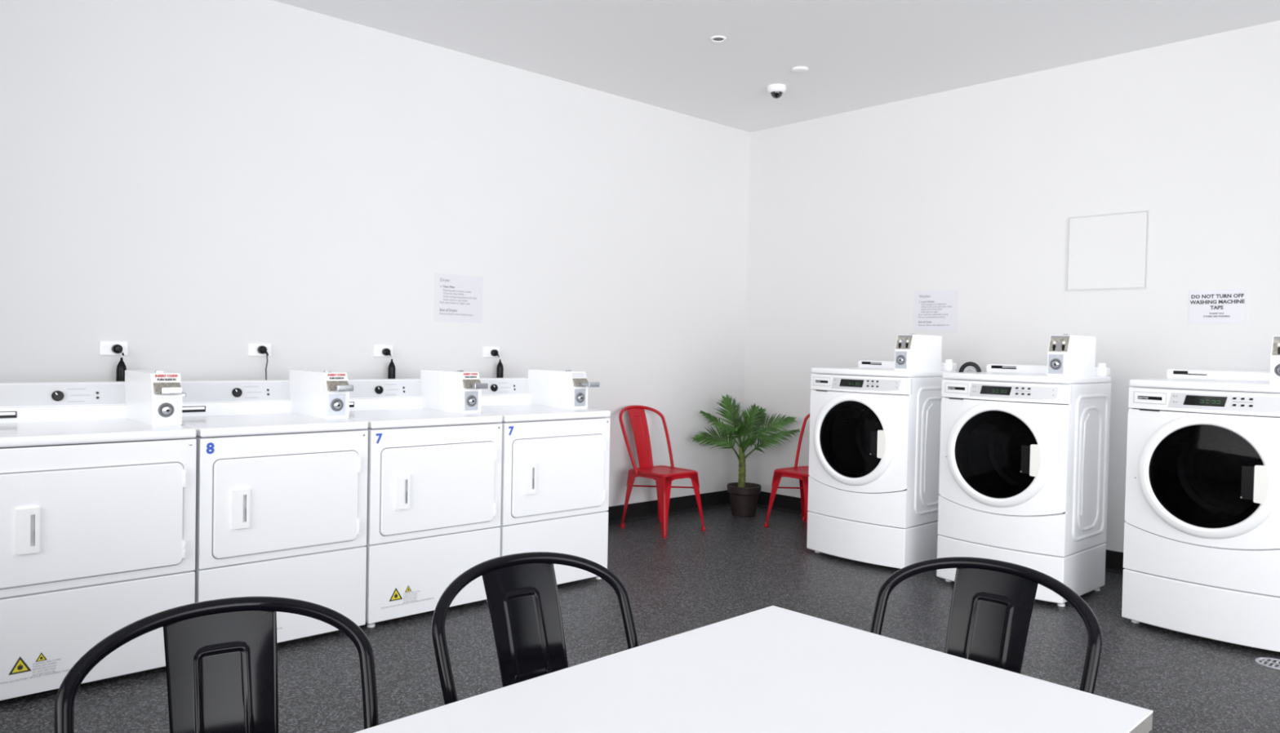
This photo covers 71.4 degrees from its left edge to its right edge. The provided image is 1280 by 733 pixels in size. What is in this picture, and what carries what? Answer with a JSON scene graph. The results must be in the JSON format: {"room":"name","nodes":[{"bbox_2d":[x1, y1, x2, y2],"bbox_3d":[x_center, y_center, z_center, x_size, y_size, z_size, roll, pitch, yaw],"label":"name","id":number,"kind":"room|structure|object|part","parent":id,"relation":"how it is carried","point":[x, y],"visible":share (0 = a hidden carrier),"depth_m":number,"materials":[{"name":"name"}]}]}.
{"room":"laundry","nodes":[
{"label":"laundry","id":0,"kind":"room"},
{"bbox_2d":[0,0,750,506],"bbox_3d":[-1.874,-0.399,4.847,7.600,3.047,0.100,0,2,-43],"label":"wall","id":1,"kind":"structure","parent":0,"point":[188,184],"depth_m":4.96,"materials":[{"name":"paint"}]},
{"bbox_2d":[98,341,128,355],"bbox_3d":[-2.489,-0.086,4.211,0.118,0.066,0.013,0,2,-43],"label":"power outlet","id":2,"kind":"object","parent":1,"relation":"attached to","point":[105,347],"visible":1,"depth_m":4.20,"materials":[{"name":"white plastic"}]},
{"bbox_2d":[111,344,126,381],"bbox_3d":[-2.454,0.035,4.197,0.076,0.278,0.046,2,1,35],"label":"plug","id":3,"kind":"object","parent":1,"relation":"attached to","point":[117,348],"visible":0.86,"depth_m":4.18,"materials":[{"name":"black plastic"}]},
{"bbox_2d":[248,343,271,355],"bbox_3d":[-1.994,-0.087,4.670,0.118,0.066,0.013,0,2,-43],"label":"power outlet","id":4,"kind":"object","parent":1,"relation":"attached to","point":[252,348],"visible":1,"depth_m":4.66,"materials":[{"name":"white plastic"}]},
{"bbox_2d":[257,345,268,379],"bbox_3d":[-1.973,0.022,4.660,0.046,0.262,0.043,0,2,-43],"label":"plug","id":5,"kind":"object","parent":1,"relation":"attached to","point":[262,349],"visible":0.94,"depth_m":4.65,"materials":[{"name":"black plastic"}]},
{"bbox_2d":[373,345,393,356],"bbox_3d":[-1.482,-0.088,5.145,0.118,0.066,0.013,0,2,-43],"label":"power outlet","id":6,"kind":"object","parent":1,"relation":"attached to","point":[377,349],"visible":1,"depth_m":5.13,"materials":[{"name":"white plastic"}]},
{"bbox_2d":[382,348,395,378],"bbox_3d":[-1.447,0.034,5.133,0.080,0.278,0.047,2,1,27],"label":"plug","id":7,"kind":"object","parent":1,"relation":"attached to","point":[391,369],"visible":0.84,"depth_m":5.11,"materials":[{"name":"black plastic"}]},
{"bbox_2d":[434,273,483,323],"bbox_3d":[-1.113,-0.418,5.481,0.338,0.290,0.002,0,2,-43],"label":"paper notice","id":8,"kind":"object","parent":1,"relation":"attached to","point":[457,298],"visible":1,"depth_m":5.48,"materials":[{"name":"grey paper"}]},
{"bbox_2d":[483,346,499,357],"bbox_3d":[-0.940,-0.091,5.648,0.118,0.066,0.013,0,2,-43],"label":"power outlet","id":9,"kind":"object","parent":1,"relation":"attached to","point":[486,350],"visible":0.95,"depth_m":5.63,"materials":[{"name":"white plastic"}]},
{"bbox_2d":[490,349,503,377],"bbox_3d":[-0.904,0.031,5.637,0.082,0.278,0.048,2,1,25],"label":"plug","id":10,"kind":"object","parent":1,"relation":"attached to","point":[500,369],"visible":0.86,"depth_m":5.62,"materials":[{"name":"black plastic"}]},
{"bbox_2d":[607,489,730,524],"bbox_3d":[-1.849,1.063,4.840,7.368,0.125,0.028,0,2,-43],"label":"baseboard","id":11,"kind":"structure","parent":1,"relation":"attached to","point":[687,504],"depth_m":6.79,"materials":[{"name":"black plastic"}]},
{"bbox_2d":[0,506,1279,732],"bbox_3d":[0.644,1.283,2.132,7.600,0.100,7.600,0,2,-43],"label":"floor","id":12,"kind":"structure","parent":0,"point":[691,578],"depth_m":3.88,"materials":[{"name":"plastic"}]},
{"bbox_2d":[0,369,196,700],"bbox_3d":[-2.186,0.583,3.436,0.690,1.131,0.724,0,2,-43],"label":"dryer","id":13,"kind":"object","parent":12,"relation":"on","point":[98,478],"visible":0.87,"depth_m":3.22,"materials":[{"name":"white metal"}]},
{"bbox_3d":[-2.090,0.561,3.039,0.066,0.154,0.012,0,2,-43],"label":"door handle","id":14,"kind":"part","parent":13,"relation":"part of","materials":[{"name":"white plastic"}]},
{"bbox_3d":[-1.954,0.556,3.183,0.590,0.387,0.016,0,2,-43],"label":"door","id":15,"kind":"part","parent":13,"relation":"part of","materials":[{"name":"white metal"}]},
{"bbox_3d":[-1.975,0.960,3.206,0.686,0.344,0.031,0,2,-43],"label":"panel","id":16,"kind":"part","parent":13,"relation":"part of","materials":[{"name":"white metal"}]},
{"bbox_3d":[-2.187,0.246,3.435,0.686,0.036,0.704,0,2,-43],"label":"panel","id":17,"kind":"part","parent":13,"relation":"part of","materials":[{"name":"white metal"}]},
{"bbox_3d":[-1.966,0.530,3.197,0.686,0.506,0.031,0,2,-43],"label":"panel","id":18,"kind":"part","parent":13,"relation":"part of","materials":[{"name":"white metal"}]},
{"bbox_3d":[-1.873,0.172,3.518,0.081,0.096,0.006,0,2,-43],"label":"lock plate","id":19,"kind":"part","parent":13,"relation":"part of","materials":[{"name":"metal"}]},
{"bbox_2d":[155,374,177,377],"bbox_3d":[-1.880,0.037,3.535,0.082,0.011,0.001,0,2,-43],"label":"print","id":20,"kind":"object","parent":13,"relation":"attached to","point":[160,375],"depth_m":3.53},
{"bbox_2d":[53,595,378,732],"bbox_3d":[-0.538,0.804,1.213,0.441,0.848,0.550,0,1,-33],"label":"metal chair","id":21,"kind":"object","parent":12,"relation":"on","point":[221,655],"visible":1,"depth_m":1.40,"materials":[{"name":"black metal"}]},
{"bbox_2d":[180,369,368,643],"bbox_3d":[-1.673,0.583,3.913,0.690,1.131,0.724,0,2,-43],"label":"dryer","id":22,"kind":"object","parent":12,"relation":"on","point":[282,464],"visible":0.6,"depth_m":3.70,"materials":[{"name":"white metal"}]},
{"bbox_3d":[-1.577,0.562,3.515,0.066,0.154,0.012,0,2,-43],"label":"door handle","id":23,"kind":"part","parent":22,"relation":"part of","materials":[{"name":"white plastic"}]},
{"bbox_3d":[-1.674,0.246,3.911,0.686,0.036,0.704,0,2,-43],"label":"panel","id":24,"kind":"part","parent":22,"relation":"part of","materials":[{"name":"white metal"}]},
{"bbox_3d":[-1.462,0.961,3.682,0.686,0.344,0.031,0,2,-43],"label":"panel","id":25,"kind":"part","parent":22,"relation":"part of","materials":[{"name":"white metal"}]},
{"bbox_3d":[-1.453,0.531,3.673,0.686,0.506,0.031,0,2,-43],"label":"panel","id":26,"kind":"part","parent":22,"relation":"part of","materials":[{"name":"white metal"}]},
{"bbox_3d":[-1.441,0.557,3.660,0.590,0.387,0.016,0,2,-43],"label":"door","id":27,"kind":"part","parent":22,"relation":"part of","materials":[{"name":"white metal"}]},
{"bbox_3d":[-1.360,0.172,3.995,0.081,0.096,0.006,0,2,-43],"label":"lock plate","id":28,"kind":"part","parent":22,"relation":"part of","materials":[{"name":"metal"}]},
{"bbox_2d":[328,373,345,376],"bbox_3d":[-1.367,0.037,4.011,0.082,0.011,0.001,0,2,-43],"label":"print","id":29,"kind":"object","parent":22,"relation":"attached to","point":[330,375],"depth_m":4.01},
{"bbox_2d":[347,369,502,627],"bbox_3d":[-1.160,0.584,4.389,0.690,1.131,0.724,0,2,-43],"label":"dryer","id":30,"kind":"object","parent":12,"relation":"on","point":[434,460],"visible":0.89,"depth_m":4.15,"materials":[{"name":"white metal"}]},
{"bbox_3d":[-1.064,0.562,3.991,0.066,0.154,0.012,0,2,-43],"label":"door handle","id":31,"kind":"part","parent":30,"relation":"part of","materials":[{"name":"white plastic"}]},
{"bbox_3d":[-1.161,0.247,4.388,0.686,0.036,0.704,0,2,-43],"label":"panel","id":32,"kind":"part","parent":30,"relation":"part of","materials":[{"name":"white metal"}]},
{"bbox_3d":[-0.949,0.961,4.159,0.686,0.344,0.031,0,2,-43],"label":"panel","id":33,"kind":"part","parent":30,"relation":"part of","materials":[{"name":"white metal"}]},
{"bbox_3d":[-0.940,0.531,4.150,0.686,0.506,0.031,0,2,-43],"label":"panel","id":34,"kind":"part","parent":30,"relation":"part of","materials":[{"name":"white metal"}]},
{"bbox_3d":[-0.928,0.558,4.136,0.590,0.387,0.016,0,2,-43],"label":"door","id":35,"kind":"part","parent":30,"relation":"part of","materials":[{"name":"white metal"}]},
{"bbox_2d":[463,373,477,375],"bbox_3d":[-0.854,0.038,4.487,0.082,0.011,0.001,0,2,-43],"label":"print","id":36,"kind":"object","parent":30,"relation":"attached to","point":[468,374],"depth_m":4.48},
{"bbox_3d":[-0.847,0.173,4.471,0.081,0.096,0.006,0,2,-43],"label":"lock plate","id":37,"kind":"part","parent":30,"relation":"part of","materials":[{"name":"metal"}]},
{"bbox_2d":[431,551,639,704],"bbox_3d":[-0.090,0.805,1.581,0.441,0.848,0.550,0,2,-40],"label":"metal chair","id":38,"kind":"object","parent":12,"relation":"on","point":[522,592],"visible":0.67,"depth_m":1.75,"materials":[{"name":"black metal"}]},
{"bbox_2d":[479,369,610,584],"bbox_3d":[-0.646,0.584,4.865,0.690,1.131,0.724,0,2,-43],"label":"dryer","id":39,"kind":"object","parent":12,"relation":"on","point":[556,449],"visible":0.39,"depth_m":4.66,"materials":[{"name":"white metal"}]},
{"bbox_3d":[-0.550,0.563,4.468,0.066,0.154,0.012,0,2,-43],"label":"door handle","id":40,"kind":"part","parent":39,"relation":"part of","materials":[{"name":"white plastic"}]},
{"bbox_3d":[-0.648,0.247,4.864,0.686,0.036,0.704,0,2,-43],"label":"panel","id":41,"kind":"part","parent":39,"relation":"part of","materials":[{"name":"white metal"}]},
{"bbox_3d":[-0.436,0.962,4.635,0.686,0.344,0.031,0,2,-43],"label":"panel","id":42,"kind":"part","parent":39,"relation":"part of","materials":[{"name":"white metal"}]},
{"bbox_3d":[-0.427,0.532,4.626,0.686,0.506,0.031,0,2,-43],"label":"panel","id":43,"kind":"part","parent":39,"relation":"part of","materials":[{"name":"white metal"}]},
{"bbox_3d":[-0.414,0.558,4.612,0.590,0.387,0.016,0,2,-43],"label":"door","id":44,"kind":"part","parent":39,"relation":"part of","materials":[{"name":"white metal"}]},
{"bbox_3d":[-0.334,0.173,4.947,0.081,0.096,0.006,0,2,-43],"label":"lock plate","id":45,"kind":"part","parent":39,"relation":"part of","materials":[{"name":"metal"}]},
{"bbox_2d":[618,404,705,537],"bbox_3d":[0.133,0.713,6.261,0.441,0.848,0.550,0,2,-43],"label":"metal chair","id":46,"kind":"object","parent":12,"relation":"on","point":[664,475],"visible":1,"depth_m":6.23,"materials":[{"name":"red metal"}]},
{"bbox_3d":[-0.076,0.925,6.246,0.106,0.392,0.116,1,1,1],"label":"leg","id":47,"kind":"part","parent":46,"relation":"part of","materials":[{"name":"red metal"}]},
{"bbox_3d":[0.034,0.513,6.365,0.441,0.458,0.250,0,2,-43],"label":"frame","id":48,"kind":"part","parent":46,"relation":"part of","materials":[{"name":"red metal"}]},
{"bbox_3d":[0.158,0.925,6.468,0.116,0.392,0.106,1,1,1],"label":"leg","id":49,"kind":"part","parent":46,"relation":"part of","materials":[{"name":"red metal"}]},
{"bbox_3d":[0.162,0.733,6.230,0.348,0.022,0.364,0,2,-43],"label":"seat","id":50,"kind":"part","parent":46,"relation":"part of","materials":[{"name":"red metal"}]},
{"bbox_3d":[0.164,0.934,6.020,0.118,0.392,0.134,0,2,-43],"label":"leg","id":51,"kind":"part","parent":46,"relation":"part of","materials":[{"name":"red metal"}]},
{"bbox_3d":[0.397,0.935,6.222,0.117,0.392,0.116,1,1,1],"label":"leg","id":52,"kind":"part","parent":46,"relation":"part of","materials":[{"name":"red metal"}]},
{"bbox_2d":[692,393,799,517],"bbox_3d":[0.802,0.675,6.759,0.694,0.931,0.505,2,1,36],"label":"potted palm","id":53,"kind":"object","parent":12,"relation":"on","point":[744,496],"visible":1,"depth_m":6.79,"materials":[{"name":"plant"}]},
{"bbox_2d":[726,482,761,517],"bbox_3d":[0.795,1.022,6.821,0.264,0.233,0.264,0,2,-43],"label":"pot","id":54,"kind":"object","parent":53,"relation":"attached to","point":[744,496],"depth_m":6.73,"materials":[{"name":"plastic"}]},
{"bbox_2d":[353,605,1152,732],"bbox_3d":[-0.002,0.867,1.071,1.401,0.750,0.693,0,2,-44],"label":"dining table","id":55,"kind":"object","parent":12,"relation":"on","point":[772,668],"visible":1,"depth_m":1.33,"materials":[{"name":"white laminate"}]},
{"bbox_2d":[764,413,809,536],"bbox_3d":[1.235,0.732,6.397,0.550,0.848,0.441,0,2,-41],"label":"metal chair","id":56,"kind":"object","parent":12,"relation":"on","point":[801,473],"visible":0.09,"depth_m":6.37,"materials":[{"name":"red metal"}]},
{"bbox_3d":[0.959,0.943,6.385,0.117,0.392,0.116,1,1,4],"label":"leg","id":57,"kind":"part","parent":56,"relation":"part of","materials":[{"name":"red metal"}]},
{"bbox_3d":[1.202,0.751,6.369,0.364,0.022,0.348,0,2,-41],"label":"seat","id":58,"kind":"part","parent":56,"relation":"part of","materials":[{"name":"red metal"}]},
{"bbox_3d":[1.353,0.538,6.491,0.250,0.458,0.441,0,2,-41],"label":"frame","id":59,"kind":"part","parent":56,"relation":"part of","materials":[{"name":"red metal"}]},
{"bbox_3d":[1.220,0.944,6.606,0.116,0.392,0.106,1,1,4],"label":"leg","id":60,"kind":"part","parent":56,"relation":"part of","materials":[{"name":"red metal"}]},
{"bbox_3d":[1.175,0.953,6.135,0.116,0.392,0.117,1,1,4],"label":"leg","id":61,"kind":"part","parent":56,"relation":"part of","materials":[{"name":"red metal"}]},
{"bbox_2d":[806,333,956,568],"bbox_3d":[1.479,0.489,5.516,0.630,1.381,0.704,0,2,-43],"label":"washing machine","id":62,"kind":"object","parent":12,"relation":"on","point":[874,442],"visible":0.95,"depth_m":5.25,"materials":[{"name":"white metal"}]},
{"bbox_3d":[1.122,0.092,5.500,0.004,0.046,0.141,0,1,-32],"label":"badge panel","id":63,"kind":"part","parent":62,"relation":"part of","materials":[{"name":"white plastic"}]},
{"bbox_3d":[1.123,0.092,5.501,0.004,0.056,0.153,0,1,-32],"label":"badge frame","id":64,"kind":"part","parent":62,"relation":"part of","materials":[{"name":"white plastic"}]},
{"bbox_3d":[1.258,0.434,5.308,0.012,0.464,0.464,0,2,-43],"label":"door glass","id":65,"kind":"part","parent":62,"relation":"part of","materials":[{"name":"black glass"}]},
{"bbox_3d":[1.282,0.809,5.346,0.065,0.217,0.686,0,2,-43],"label":"panel","id":66,"kind":"part","parent":62,"relation":"part of","materials":[{"name":"white metal"}]},
{"bbox_3d":[1.290,0.451,5.338,0.065,0.588,0.686,0,2,-43],"label":"panel","id":67,"kind":"part","parent":62,"relation":"part of","materials":[{"name":"white metal"}]},
{"bbox_3d":[1.299,0.104,5.333,0.078,0.098,0.686,0,2,-43],"label":"control panel","id":68,"kind":"part","parent":62,"relation":"part of","materials":[{"name":"white plastic"}]},
{"bbox_3d":[1.403,0.450,5.153,0.022,0.164,0.054,0,2,-43],"label":"door handle","id":69,"kind":"part","parent":62,"relation":"part of","materials":[{"name":"white plastic"}]},
{"bbox_3d":[1.495,0.034,5.513,0.611,0.035,0.686,0,2,-43],"label":"panel","id":70,"kind":"part","parent":62,"relation":"part of","materials":[{"name":"white metal"}]},
{"bbox_3d":[1.526,-0.038,5.202,0.006,0.100,0.077,0,2,-43],"label":"lock plate","id":71,"kind":"part","parent":62,"relation":"part of","materials":[{"name":"metal"}]},
{"bbox_3d":[1.544,-0.143,5.206,0.028,0.082,0.093,0,2,-43],"label":"coin plate","id":72,"kind":"part","parent":62,"relation":"part of","materials":[{"name":"silver metal"}]},
{"bbox_2d":[897,335,912,347],"bbox_3d":[1.544,-0.147,5.206,0.025,0.074,0.093,0,2,-43],"label":"coin slot","id":73,"kind":"object","parent":62,"relation":"attached to","point":[904,341],"depth_m":5.20,"materials":[{"name":"grey metal"}]},
{"bbox_2d":[869,556,1102,693],"bbox_3d":[0.537,0.818,1.622,0.441,0.848,0.550,2,2,44],"label":"metal chair","id":74,"kind":"object","parent":12,"relation":"on","point":[993,601],"visible":0.55,"depth_m":1.78,"materials":[{"name":"black metal"}]},
{"bbox_2d":[936,333,1111,606],"bbox_3d":[2.081,0.515,4.867,0.630,1.381,0.704,0,2,-43],"label":"washing machine","id":75,"kind":"object","parent":12,"relation":"on","point":[1024,449],"visible":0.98,"depth_m":4.63,"materials":[{"name":"white metal"}]},
{"bbox_3d":[1.723,0.118,4.852,0.004,0.046,0.141,0,1,-32],"label":"badge panel","id":76,"kind":"part","parent":75,"relation":"part of","materials":[{"name":"white plastic"}]},
{"bbox_3d":[1.724,0.118,4.853,0.004,0.056,0.153,0,1,-32],"label":"badge frame","id":77,"kind":"part","parent":75,"relation":"part of","materials":[{"name":"white plastic"}]},
{"bbox_2d":[959,361,981,372],"bbox_3d":[2.030,0.565,5.519,0.026,1.191,0.148,0,2,-43],"label":"hose","id":78,"kind":"object","parent":75,"relation":"attached to","point":[964,366],"visible":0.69,"depth_m":5.50,"materials":[{"name":"rubber"}]},
{"bbox_3d":[1.860,0.460,4.660,0.012,0.464,0.464,0,2,-43],"label":"door glass","id":79,"kind":"part","parent":75,"relation":"part of","materials":[{"name":"black glass"}]},
{"bbox_3d":[1.884,0.835,4.697,0.065,0.217,0.686,0,2,-43],"label":"panel","id":80,"kind":"part","parent":75,"relation":"part of","materials":[{"name":"white metal"}]},
{"bbox_3d":[1.891,0.477,4.690,0.065,0.588,0.686,0,2,-43],"label":"panel","id":81,"kind":"part","parent":75,"relation":"part of","materials":[{"name":"white metal"}]},
{"bbox_3d":[1.901,0.130,4.685,0.078,0.098,0.686,0,2,-43],"label":"control panel","id":82,"kind":"part","parent":75,"relation":"part of","materials":[{"name":"white plastic"}]},
{"bbox_3d":[2.097,0.060,4.864,0.611,0.035,0.686,0,2,-43],"label":"panel","id":83,"kind":"part","parent":75,"relation":"part of","materials":[{"name":"white metal"}]},
{"bbox_3d":[2.005,0.475,4.504,0.022,0.164,0.054,0,2,-43],"label":"door handle","id":84,"kind":"part","parent":75,"relation":"part of","materials":[{"name":"white plastic"}]},
{"bbox_3d":[2.128,-0.012,4.554,0.006,0.100,0.077,0,2,-43],"label":"lock plate","id":85,"kind":"part","parent":75,"relation":"part of","materials":[{"name":"metal"}]},
{"bbox_3d":[2.146,-0.117,4.558,0.028,0.082,0.093,0,2,-43],"label":"coin plate","id":86,"kind":"part","parent":75,"relation":"part of","materials":[{"name":"silver metal"}]},
{"bbox_2d":[1050,335,1069,350],"bbox_3d":[2.146,-0.121,4.558,0.025,0.074,0.093,0,2,-43],"label":"coin slot","id":87,"kind":"object","parent":75,"relation":"attached to","point":[1057,342],"depth_m":4.55,"materials":[{"name":"grey"}]},
{"bbox_2d":[1121,335,1279,652],"bbox_3d":[2.733,0.543,4.165,0.630,1.381,0.704,0,2,-43],"label":"washing machine","id":88,"kind":"object","parent":12,"relation":"on","point":[1202,547],"visible":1,"depth_m":3.97,"materials":[{"name":"white metal"}]},
{"bbox_3d":[2.376,0.204,4.152,0.007,0.005,0.093,0,1,-32],"label":"dispenser pull","id":89,"kind":"part","parent":88,"relation":"part of","materials":[{"name":"grey"}]},
{"bbox_3d":[2.375,0.146,4.149,0.004,0.046,0.141,0,1,-32],"label":"badge panel","id":90,"kind":"part","parent":88,"relation":"part of","materials":[{"name":"white plastic"}]},
{"bbox_3d":[2.376,0.146,4.151,0.004,0.056,0.153,0,1,-32],"label":"badge frame","id":91,"kind":"part","parent":88,"relation":"part of","materials":[{"name":"white plastic"}]},
{"bbox_3d":[2.536,0.863,3.995,0.065,0.217,0.686,0,2,-43],"label":"panel","id":92,"kind":"part","parent":88,"relation":"part of","materials":[{"name":"white metal"}]},
{"bbox_3d":[2.543,0.505,3.988,0.065,0.588,0.686,0,2,-43],"label":"panel","id":93,"kind":"part","parent":88,"relation":"part of","materials":[{"name":"white metal"}]},
{"bbox_3d":[2.553,0.158,3.983,0.078,0.098,0.686,0,2,-43],"label":"control panel","id":94,"kind":"part","parent":88,"relation":"part of","materials":[{"name":"white plastic"}]},
{"bbox_3d":[2.749,0.088,4.162,0.611,0.035,0.686,0,2,-43],"label":"panel","id":95,"kind":"part","parent":88,"relation":"part of","materials":[{"name":"white metal"}]},
{"bbox_3d":[2.511,0.488,3.958,0.012,0.464,0.464,0,2,-43],"label":"door glass","id":96,"kind":"part","parent":88,"relation":"part of","materials":[{"name":"black glass"}]},
{"bbox_3d":[2.656,0.503,3.802,0.022,0.164,0.054,0,2,-43],"label":"door handle","id":97,"kind":"part","parent":88,"relation":"part of","materials":[{"name":"white plastic"}]},
{"bbox_3d":[2.780,0.016,3.851,0.006,0.100,0.077,0,2,-43],"label":"lock plate","id":98,"kind":"part","parent":88,"relation":"part of","materials":[{"name":"metal"}]},
{"bbox_3d":[2.798,-0.089,3.856,0.028,0.082,0.093,0,2,-43],"label":"coin plate","id":99,"kind":"part","parent":88,"relation":"part of","materials":[{"name":"silver metal"}]},
{"bbox_2d":[1254,657,1279,669],"bbox_3d":[2.654,1.239,3.716,0.144,0.004,0.144,0,2,-43],"label":"floor drain","id":100,"kind":"object","parent":12,"relation":"on","point":[1256,660],"visible":1,"depth_m":3.73,"materials":[{"name":"silver metal"}]},
{"bbox_2d":[272,0,1279,132],"bbox_3d":[0.708,-1.862,2.067,7.600,0.100,7.600,0,2,-43],"label":"ceiling","id":101,"kind":"structure","parent":0,"point":[857,55],"depth_m":5.07,"materials":[{"name":"white paint"}]},
{"bbox_2d":[710,35,726,42],"bbox_3d":[0.449,-1.876,5.105,0.092,0.008,0.092,0,2,-43],"label":"recessed light","id":102,"kind":"object","parent":101,"relation":"in","point":[716,38],"visible":1,"depth_m":5.10,"materials":[{"name":"white plastic"}]},
{"bbox_2d":[767,84,786,98],"bbox_3d":[0.922,-1.849,6.010,0.128,0.080,0.128,0,2,-43],"label":"security camera","id":103,"kind":"object","parent":101,"relation":"attached to","point":[775,91],"visible":1,"depth_m":5.97,"materials":[{"name":"white plastic"}]},
{"bbox_2d":[791,66,808,73],"bbox_3d":[1.010,-1.871,5.625,0.106,0.018,0.106,0,2,-43],"label":"smoke detector","id":104,"kind":"object","parent":101,"relation":"attached to","point":[801,69],"visible":1,"depth_m":5.60,"materials":[{"name":"white paint"}]},
{"bbox_2d":[743,20,1279,552],"bbox_3d":[3.459,-0.285,4.614,0.100,3.047,7.500,0,2,-43],"label":"wall","id":105,"kind":"structure","parent":0,"point":[973,190],"depth_m":5.64,"materials":[{"name":"paint"}]},
{"bbox_2d":[914,289,958,332],"bbox_3d":[2.021,-0.379,6.087,0.002,0.285,0.318,0,2,-43],"label":"paper notice","id":106,"kind":"object","parent":105,"relation":"attached to","point":[935,311],"visible":1,"depth_m":6.08,"materials":[{"name":"grey paper"}]},
{"bbox_2d":[756,491,1124,574],"bbox_3d":[3.348,1.174,4.637,0.028,0.125,7.340,0,2,-43],"label":"baseboard","id":107,"kind":"structure","parent":105,"relation":"attached to","point":[1113,559],"depth_m":6.96,"materials":[{"name":"black plastic"}]},
{"bbox_2d":[1066,209,1149,291],"bbox_3d":[2.766,-0.680,5.282,0.006,0.451,0.451,0,2,-43],"label":"access panel","id":108,"kind":"object","parent":105,"relation":"attached to","point":[1104,251],"visible":1,"depth_m":5.28,"materials":[{"name":"paint"}]},
{"bbox_2d":[1188,288,1246,323],"bbox_3d":[3.153,-0.330,4.867,0.002,0.185,0.268,0,2,-43],"label":"paper notice","id":109,"kind":"object","parent":105,"relation":"attached to","point":[1214,305],"visible":1,"depth_m":4.87,"materials":[{"name":"grey paper"}]}
]}

